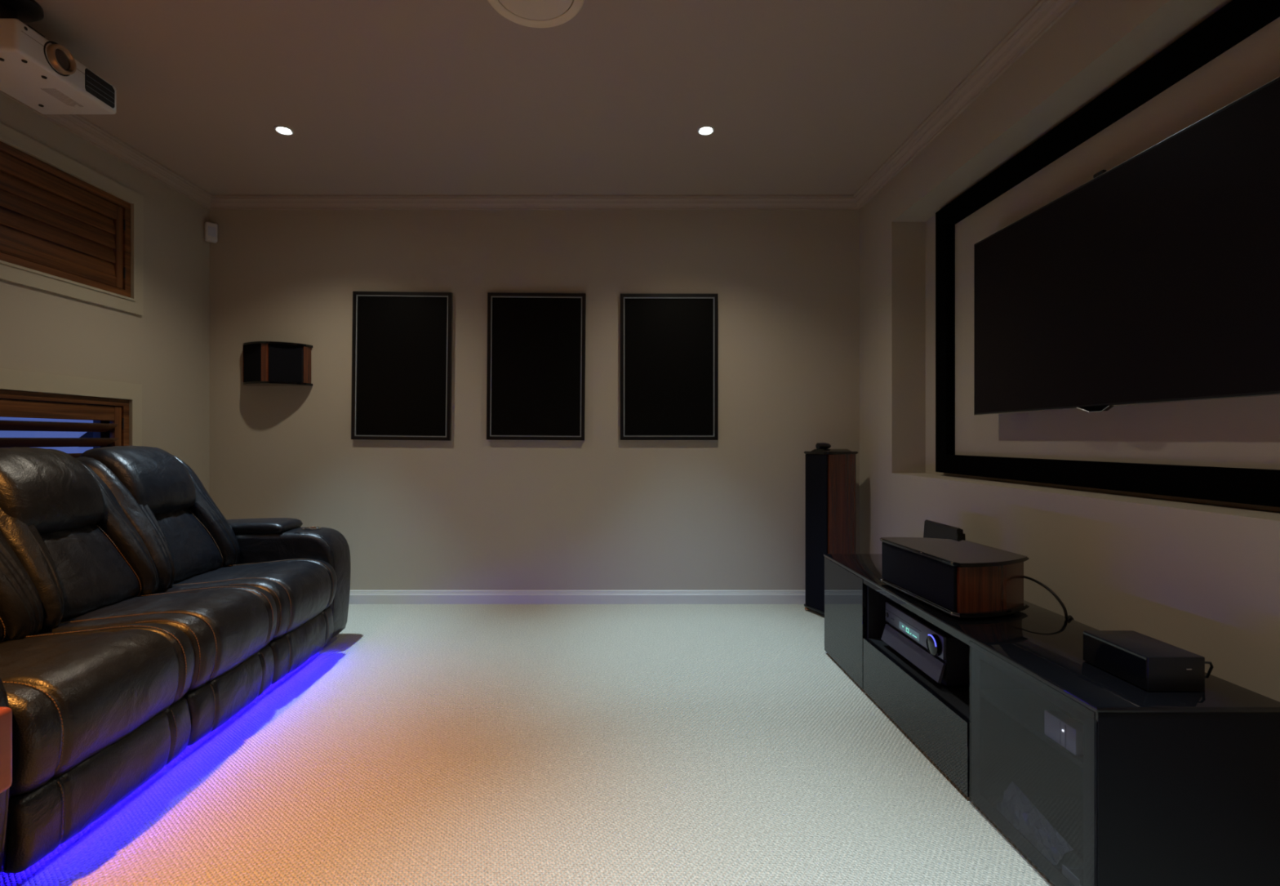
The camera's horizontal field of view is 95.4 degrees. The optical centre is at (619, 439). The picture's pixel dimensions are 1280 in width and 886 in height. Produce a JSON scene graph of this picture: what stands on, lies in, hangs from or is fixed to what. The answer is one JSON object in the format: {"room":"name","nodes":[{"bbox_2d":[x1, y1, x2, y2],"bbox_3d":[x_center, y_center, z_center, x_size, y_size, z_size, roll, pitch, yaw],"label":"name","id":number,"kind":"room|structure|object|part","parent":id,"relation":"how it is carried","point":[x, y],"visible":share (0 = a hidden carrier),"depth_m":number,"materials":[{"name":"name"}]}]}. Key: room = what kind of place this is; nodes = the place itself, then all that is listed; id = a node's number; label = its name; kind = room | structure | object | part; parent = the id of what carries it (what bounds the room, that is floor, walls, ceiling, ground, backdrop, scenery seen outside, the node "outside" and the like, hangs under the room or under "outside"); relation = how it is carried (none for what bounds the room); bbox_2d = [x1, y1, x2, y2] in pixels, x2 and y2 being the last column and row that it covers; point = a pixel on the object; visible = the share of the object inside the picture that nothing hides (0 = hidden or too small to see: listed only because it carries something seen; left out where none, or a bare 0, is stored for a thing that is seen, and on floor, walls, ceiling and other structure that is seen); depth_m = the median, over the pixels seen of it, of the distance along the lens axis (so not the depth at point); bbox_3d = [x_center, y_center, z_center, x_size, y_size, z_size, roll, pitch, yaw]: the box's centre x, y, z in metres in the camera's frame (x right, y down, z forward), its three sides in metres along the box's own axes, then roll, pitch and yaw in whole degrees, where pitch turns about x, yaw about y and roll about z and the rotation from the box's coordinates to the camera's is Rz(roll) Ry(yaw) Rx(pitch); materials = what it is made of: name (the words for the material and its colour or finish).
{"room":"home theater","nodes":[
{"label":"home theater","id":0,"kind":"room"},
{"bbox_2d":[0,93,209,494],"bbox_3d":[-2.760,-0.250,0.617,0.120,2.660,6.433,0,0,0],"label":"wall","id":1,"kind":"structure","parent":0,"point":[165,349],"depth_m":3.33,"materials":[{"name":"beige paint"}]},
{"bbox_2d":[0,368,142,448],"bbox_3d":[-2.749,0.149,2.467,0.139,0.917,1.615,0,0,0],"label":"window","id":2,"kind":"structure","parent":1,"relation":"in","point":[10,379],"depth_m":2.94,"materials":[{"name":"beige paint"}]},
{"bbox_3d":[-2.800,0.155,2.477,0.039,0.751,1.455,0,0,0],"label":"frame","id":3,"kind":"part","parent":2,"relation":"part of","materials":[{"name":"brown wood"}]},
{"bbox_2d":[0,389,128,457],"bbox_3d":[-2.720,0.155,2.477,0.080,0.745,1.449,0,0,0],"label":"plantation shutter","id":4,"kind":"object","parent":2,"relation":"attached to","point":[116,411],"visible":0.36,"depth_m":2.83,"materials":[{"name":"brown wood"}]},
{"bbox_3d":[-2.718,-0.138,2.477,0.028,0.078,1.285,0,0,0],"label":"rail","id":5,"kind":"part","parent":4,"relation":"part of","materials":[{"name":"brown wood"}]},
{"bbox_2d":[0,122,143,315],"bbox_3d":[-2.749,-1.036,2.482,0.139,0.675,1.607,0,0,0],"label":"window","id":6,"kind":"structure","parent":1,"relation":"in","point":[10,272],"depth_m":2.93,"materials":[{"name":"beige wood"}]},
{"bbox_2d":[0,141,130,297],"bbox_3d":[-2.728,-1.038,2.482,0.065,0.521,1.459,0,0,0],"label":"plantation shutter","id":7,"kind":"object","parent":6,"relation":"attached to","point":[53,221],"visible":1,"depth_m":2.83,"materials":[{"name":"brown wood"}]},
{"bbox_3d":[-2.718,-0.846,2.482,0.028,0.055,1.295,0,0,0],"label":"rail","id":8,"kind":"part","parent":7,"relation":"part of","materials":[{"name":"brown wood"}]},
{"bbox_3d":[-2.718,-1.220,2.482,0.028,0.078,1.295,0,0,0],"label":"rail","id":9,"kind":"part","parent":7,"relation":"part of","materials":[{"name":"brown wood"}]},
{"bbox_2d":[0,89,213,209],"bbox_3d":[-2.664,-1.545,0.617,0.072,0.070,6.433,0,0,0],"label":"trim","id":10,"kind":"structure","parent":1,"relation":"attached to","point":[77,125],"depth_m":3.14,"materials":[{"name":"beige paint"}]},
{"bbox_2d":[0,604,1055,885],"bbox_3d":[-0.447,1.140,0.617,4.746,0.120,6.673,0,0,0],"label":"floor","id":11,"kind":"structure","parent":0,"point":[421,744],"depth_m":1.88,"materials":[{"name":"carpet"}]},
{"bbox_2d":[0,706,12,793],"bbox_3d":[-1.359,0.786,0.840,0.481,0.588,0.480,0,0,0],"label":"side table","id":12,"kind":"object","parent":11,"relation":"on","point":[6,713],"visible":1,"depth_m":1.06,"materials":[{"name":"red wood"}]},
{"bbox_2d":[0,445,351,873],"bbox_3d":[-1.871,0.554,2.137,0.978,1.052,2.062,0,0,-2],"label":"recliner sofa","id":13,"kind":"object","parent":11,"relation":"on","point":[138,619],"visible":1,"depth_m":2.01,"materials":[{"name":"black leather"}]},
{"bbox_2d":[0,621,4,639],"bbox_3d":[-2.035,0.458,1.615,0.329,0.428,0.380,0,0,-2],"label":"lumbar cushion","id":14,"kind":"object","parent":13,"relation":"on","point":[2,623],"depth_m":1.79,"materials":[{"name":"black leather"}]},
{"bbox_3d":[-1.843,0.751,1.220,0.916,0.561,0.228,0,0,-2],"label":"armrest","id":15,"kind":"part","parent":13,"relation":"part of","materials":[{"name":"black leather"}]},
{"bbox_2d":[40,524,139,622],"bbox_3d":[-2.054,0.459,2.145,0.328,0.430,0.380,0,0,-2],"label":"lumbar cushion","id":16,"kind":"object","parent":13,"relation":"on","point":[93,568],"depth_m":2.14,"materials":[{"name":"black leather"}]},
{"bbox_3d":[-1.427,0.931,1.637,0.088,0.200,0.566,0,0,-2],"label":"footrest panel","id":17,"kind":"part","parent":13,"relation":"part of","materials":[{"name":"black leather"}]},
{"bbox_2d":[0,622,194,796],"bbox_3d":[-1.721,0.724,1.627,0.713,0.276,0.566,0,0,-2],"label":"seat cushion","id":18,"kind":"object","parent":13,"relation":"on","point":[79,699],"depth_m":1.58,"materials":[{"name":"black leather"}]},
{"bbox_2d":[43,585,277,691],"bbox_3d":[-1.739,0.724,2.156,0.713,0.276,0.486,0,0,-2],"label":"seat cushion","id":19,"kind":"object","parent":13,"relation":"on","point":[230,629],"depth_m":2.09,"materials":[{"name":"black leather"}]},
{"bbox_2d":[154,509,222,583],"bbox_3d":[-2.071,0.459,2.660,0.329,0.429,0.380,0,0,-2],"label":"lumbar cushion","id":20,"kind":"object","parent":13,"relation":"on","point":[193,539],"depth_m":2.66,"materials":[{"name":"black leather"}]},
{"bbox_3d":[-1.446,0.931,2.167,0.088,0.199,0.486,0,0,-2],"label":"footrest panel","id":21,"kind":"part","parent":13,"relation":"part of","materials":[{"name":"black leather"}]},
{"bbox_2d":[155,558,337,639],"bbox_3d":[-1.758,0.725,2.671,0.711,0.278,0.536,0,0,-2],"label":"seat cushion","id":22,"kind":"object","parent":13,"relation":"on","point":[303,590],"depth_m":2.61,"materials":[{"name":"black leather"}]},
{"bbox_3d":[-1.909,0.751,3.053,0.916,0.561,0.228,0,0,-2],"label":"armrest","id":23,"kind":"part","parent":13,"relation":"part of","materials":[{"name":"black leather"}]},
{"bbox_3d":[-1.464,0.932,2.682,0.088,0.200,0.536,0,0,-2],"label":"footrest panel","id":24,"kind":"part","parent":13,"relation":"part of","materials":[{"name":"black leather"}]},
{"bbox_2d":[804,442,857,614],"bbox_3d":[1.330,0.550,3.631,0.275,1.058,0.230,0,0,-22],"label":"tower speaker","id":25,"kind":"object","parent":11,"relation":"on","point":[830,473],"visible":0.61,"depth_m":3.56},
{"bbox_3d":[1.330,1.050,3.631,0.275,0.016,0.230,0,0,-21],"label":"plate","id":26,"kind":"part","parent":25,"relation":"part of","materials":[{"name":"black"}]},
{"bbox_2d":[805,453,827,611],"bbox_3d":[1.212,0.567,3.585,0.012,0.949,0.194,0,0,-22],"label":"grille","id":27,"kind":"object","parent":25,"relation":"attached to","point":[816,464],"depth_m":3.58,"materials":[{"name":"black fabric"}]},
{"bbox_3d":[1.330,0.083,3.631,0.275,0.016,0.230,0,0,-21],"label":"plate","id":28,"kind":"part","parent":25,"relation":"part of","materials":[{"name":"black"}]},
{"bbox_2d":[823,553,1279,885],"bbox_3d":[1.246,0.830,2.104,0.427,0.500,1.688,0,0,0],"label":"media cabinet","id":29,"kind":"object","parent":11,"relation":"on","point":[1166,788],"visible":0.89,"depth_m":1.35,"materials":[{"name":"black wood"}]},
{"bbox_3d":[1.044,0.831,2.713,0.016,0.470,0.462,0,0,0],"label":"door","id":30,"kind":"part","parent":29,"relation":"part of","materials":[{"name":"black"}]},
{"bbox_3d":[1.044,0.955,2.105,0.016,0.222,0.742,0,0,0],"label":"drawer","id":31,"kind":"part","parent":29,"relation":"part of","materials":[{"name":"black wood"}]},
{"bbox_2d":[880,601,971,686],"bbox_3d":[1.243,0.753,2.170,0.354,0.177,0.425,0,0,0],"label":"receiver","id":32,"kind":"object","parent":29,"relation":"in","point":[946,659],"visible":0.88,"depth_m":2.04,"materials":[{"name":"black metal"}]},
{"bbox_3d":[1.094,0.704,2.170,0.012,0.077,0.425,0,0,0],"label":"plate","id":33,"kind":"part","parent":32,"relation":"part of","materials":[{"name":"grey metal"}]},
{"bbox_3d":[1.079,0.706,1.998,0.021,0.072,0.072,0,0,0],"label":"volume knob","id":34,"kind":"part","parent":32,"relation":"part of","materials":[{"name":"black"}]},
{"bbox_2d":[880,537,1028,617],"bbox_3d":[1.217,0.488,2.116,0.315,0.184,0.500,0,0,-4],"label":"speaker","id":35,"kind":"object","parent":29,"relation":"on","point":[958,578],"visible":1,"depth_m":1.95},
{"bbox_2d":[880,538,956,613],"bbox_3d":[1.068,0.483,2.107,0.045,0.170,0.455,0,0,0],"label":"grille","id":36,"kind":"object","parent":35,"relation":"attached to","point":[929,576],"depth_m":2.06,"materials":[{"name":"black fabric"}]},
{"bbox_2d":[923,519,965,540],"bbox_3d":[1.410,0.473,2.538,0.056,0.211,0.267,0,0,0],"label":"modem","id":37,"kind":"object","parent":35,"relation":"on","point":[932,529],"visible":0.42,"depth_m":2.53,"materials":[{"name":"black plastic"}]},
{"bbox_3d":[1.217,0.403,2.116,0.315,0.013,0.500,0,0,-4],"label":"plate","id":38,"kind":"part","parent":35,"relation":"part of","materials":[{"name":"black"}]},
{"bbox_3d":[1.217,0.565,2.116,0.315,0.013,0.500,0,0,-4],"label":"plate","id":39,"kind":"part","parent":35,"relation":"part of","materials":[{"name":"black"}]},
{"bbox_2d":[1023,575,1074,619],"bbox_3d":[1.401,0.648,1.949,0.070,0.364,0.190,0,0,-38],"label":"cable","id":40,"kind":"object","parent":35,"relation":"attached to","point":[1067,617],"visible":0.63,"depth_m":1.89,"materials":[{"name":"black plastic"}]},
{"bbox_2d":[995,781,1083,869],"bbox_3d":[1.105,1.008,1.534,0.101,0.086,0.225,0,0,0],"label":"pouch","id":41,"kind":"object","parent":29,"relation":"in","point":[1015,806],"visible":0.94,"depth_m":1.51,"materials":[{"name":"grey fabric"}]},
{"bbox_3d":[1.248,0.603,2.104,0.420,0.019,1.682,0,0,0],"label":"rail","id":42,"kind":"part","parent":29,"relation":"part of","materials":[{"name":"black"}]},
{"bbox_2d":[1044,710,1083,755],"bbox_3d":[1.079,0.707,1.406,0.038,0.062,0.102,0,0,0],"label":"router","id":43,"kind":"object","parent":29,"relation":"in","point":[1059,726],"visible":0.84,"depth_m":1.39,"materials":[{"name":"white plastic"}]},
{"bbox_2d":[1062,864,1080,885],"bbox_3d":[1.072,1.035,1.370,0.024,0.034,0.050,0,0,0],"label":"paper card","id":44,"kind":"object","parent":29,"relation":"in","point":[1066,872],"visible":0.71,"depth_m":1.37,"materials":[{"name":"grey paper"}]},
{"bbox_2d":[1083,630,1204,691],"bbox_3d":[1.281,0.539,1.427,0.142,0.080,0.189,0,0,0],"label":"media box","id":45,"kind":"object","parent":29,"relation":"on","point":[1150,664],"visible":1,"depth_m":1.37,"materials":[{"name":"black plastic"}]},
{"bbox_3d":[1.211,0.538,1.428,0.002,0.073,0.182,0,0,0],"label":"panel","id":46,"kind":"part","parent":45,"relation":"part of","materials":[{"name":"black plastic"}]},
{"bbox_2d":[1204,661,1213,678],"bbox_3d":[1.411,0.698,1.456,0.047,0.365,0.242,0,0,28],"label":"power cable","id":47,"kind":"object","parent":45,"relation":"attached to","point":[1211,668],"visible":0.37,"depth_m":1.36,"materials":[{"name":"black plastic"}]},
{"bbox_3d":[1.248,0.831,1.262,0.420,0.474,0.001,0,0,0],"label":"panel","id":48,"kind":"part","parent":29,"relation":"part of","materials":[{"name":"black"}]},
{"bbox_2d":[22,0,1038,194],"bbox_3d":[-0.447,-1.630,0.617,4.746,0.100,6.673,0,0,0],"label":"ceiling","id":49,"kind":"structure","parent":0,"point":[375,96],"depth_m":2.60,"materials":[{"name":"beige paint"}]},
{"bbox_2d":[0,0,116,114],"bbox_3d":[-2.187,-1.448,2.175,0.328,0.264,0.400,0,0,0],"label":"projector","id":50,"kind":"object","parent":49,"relation":"hanging from","point":[41,73],"visible":1,"depth_m":2.14,"materials":[{"name":"grey plastic"}]},
{"bbox_3d":[-2.038,-1.386,2.125,0.014,0.067,0.067,0,0,0],"label":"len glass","id":51,"kind":"part","parent":50,"relation":"part of","materials":[{"name":"black glass"}]},
{"bbox_2d":[84,67,115,108],"bbox_3d":[-2.045,-1.379,2.292,0.002,0.087,0.130,0,0,0],"label":"air vent","id":52,"kind":"object","parent":50,"relation":"attached to","point":[98,91],"depth_m":2.29,"materials":[{"name":"grey"}]},
{"bbox_2d":[274,124,293,134],"bbox_3d":[-1.711,-1.576,2.970,0.086,0.008,0.086,0,0,0],"label":"recessed light","id":53,"kind":"object","parent":49,"relation":"in","point":[284,130],"visible":1,"depth_m":2.97,"materials":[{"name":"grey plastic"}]},
{"bbox_2d":[487,0,584,27],"bbox_3d":[-0.300,-1.575,2.050,0.356,0.010,0.356,0,0,0],"label":"ceiling speaker","id":54,"kind":"object","parent":49,"relation":"attached to","point":[529,13],"visible":1,"depth_m":2.14,"materials":[{"name":"beige"}]},
{"bbox_2d":[499,0,572,20],"bbox_3d":[-0.300,-1.575,2.050,0.274,0.008,0.274,0,0,0],"label":"speaker grille","id":55,"kind":"object","parent":54,"relation":"attached to","point":[513,10],"depth_m":2.13,"materials":[{"name":"beige metal"}]},
{"bbox_2d":[697,124,714,134],"bbox_3d":[0.441,-1.576,2.970,0.086,0.008,0.086,0,0,0],"label":"recessed light","id":56,"kind":"object","parent":49,"relation":"in","point":[705,129],"visible":1,"depth_m":2.97,"materials":[{"name":"white glass"}]},
{"bbox_2d":[209,209,859,590],"bbox_3d":[-0.447,-0.250,3.893,4.746,2.660,0.120,0,0,0],"label":"wall","id":57,"kind":"structure","parent":0,"point":[469,511],"depth_m":3.83,"materials":[{"name":"beige paint"}]},
{"bbox_2d":[204,221,217,243],"bbox_3d":[-2.666,-1.350,3.799,0.054,0.120,0.068,0,0,45],"label":"sensor","id":58,"kind":"object","parent":57,"relation":"attached to","point":[211,229],"visible":1,"depth_m":3.78,"materials":[{"name":"grey plastic"}]},
{"bbox_2d":[242,341,312,386],"bbox_3d":[-2.240,-0.484,3.748,0.444,0.265,0.173,0,0,0],"label":"speaker","id":59,"kind":"object","parent":57,"relation":"attached to","point":[265,363],"visible":1,"depth_m":3.72},
{"bbox_2d":[244,343,261,382],"bbox_3d":[-2.345,-0.484,3.721,0.184,0.237,0.010,0,0,29],"label":"grille","id":60,"kind":"object","parent":59,"relation":"attached to","point":[252,352],"depth_m":3.71,"materials":[{"name":"black fabric"}]},
{"bbox_3d":[-2.240,-0.610,3.748,0.444,0.014,0.173,0,0,0],"label":"plate","id":61,"kind":"part","parent":59,"relation":"part of","materials":[{"name":"black wood"}]},
{"bbox_3d":[-2.240,-0.359,3.748,0.444,0.014,0.173,0,0,0],"label":"plate","id":62,"kind":"part","parent":59,"relation":"part of","materials":[{"name":"black"}]},
{"bbox_2d":[268,343,302,382],"bbox_3d":[-2.135,-0.484,3.721,0.184,0.237,0.010,0,0,-29],"label":"grille","id":63,"kind":"object","parent":59,"relation":"attached to","point":[285,360],"depth_m":3.72,"materials":[{"name":"black fabric"}]},
{"bbox_2d":[351,291,453,440],"bbox_3d":[-1.426,-0.480,3.818,0.658,0.977,0.027,0,0,0],"label":"picture frame","id":64,"kind":"object","parent":57,"relation":"attached to","point":[402,341],"visible":1,"depth_m":3.81,"materials":[{"name":"black"}]},
{"bbox_2d":[209,194,858,209],"bbox_3d":[-0.559,-1.545,3.797,4.281,0.070,0.072,0,0,0],"label":"trim","id":65,"kind":"structure","parent":57,"relation":"attached to","point":[219,202],"depth_m":3.80,"materials":[{"name":"beige paint"}]},
{"bbox_2d":[486,292,586,439],"bbox_3d":[-0.546,-0.476,3.818,0.649,0.967,0.027,0,0,0],"label":"picture frame","id":66,"kind":"object","parent":57,"relation":"attached to","point":[535,370],"visible":1,"depth_m":3.81,"materials":[{"name":"black"}]},
{"bbox_2d":[348,590,805,604],"bbox_3d":[-0.559,1.036,3.824,4.281,0.088,0.018,0,0,0],"label":"baseboard","id":67,"kind":"structure","parent":57,"relation":"attached to","point":[356,597],"depth_m":3.81,"materials":[{"name":"grey paint"}]},
{"bbox_2d":[620,293,718,439],"bbox_3d":[0.324,-0.474,3.818,0.639,0.957,0.027,0,0,0],"label":"picture frame","id":68,"kind":"object","parent":57,"relation":"attached to","point":[669,342],"visible":1,"depth_m":3.81,"materials":[{"name":"black"}]},
{"bbox_2d":[859,0,1279,702],"bbox_3d":[1.754,-0.250,0.617,0.345,2.660,6.433,0,0,0],"label":"wall","id":69,"kind":"structure","parent":0,"point":[1198,576],"depth_m":2.12,"materials":[{"name":"beige paint"}]},
{"bbox_2d":[853,0,1079,209],"bbox_3d":[1.545,-1.545,0.617,0.072,0.070,6.433,0,0,0],"label":"trim","id":70,"kind":"structure","parent":69,"relation":"attached to","point":[1044,14],"depth_m":2.54,"materials":[{"name":"beige"}]},
{"bbox_2d":[935,0,1279,506],"bbox_3d":[1.752,-0.530,2.079,0.047,1.416,2.208,0,0,0],"label":"screen frame","id":71,"kind":"object","parent":69,"relation":"attached to","point":[1237,20],"visible":1,"depth_m":2.10,"materials":[{"name":"black fabric"}]},
{"bbox_2d":[973,75,1279,414],"bbox_3d":[1.718,-0.514,2.031,0.113,0.837,1.423,0,0,0],"label":"television","id":72,"kind":"object","parent":69,"relation":"attached to","point":[1155,278],"visible":1,"depth_m":1.83,"materials":[{"name":"black glass"}]},
{"label":"outside","id":73,"kind":"structure","parent":0,"visible":0},
{"bbox_3d":[-9.600,1.430,7.000,12.800,0.100,26.000,0,0,0],"label":"ground","id":74,"kind":"structure","parent":73,"visible":0},
{"bbox_2d":[80,431,93,437],"bbox_3d":[-7.800,-0.220,12.650,2.800,3.200,5.500,0,0,0],"label":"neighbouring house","id":75,"kind":"structure","parent":74,"relation":"on","point":[88,434],"depth_m":9.96,"materials":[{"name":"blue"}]}
]}

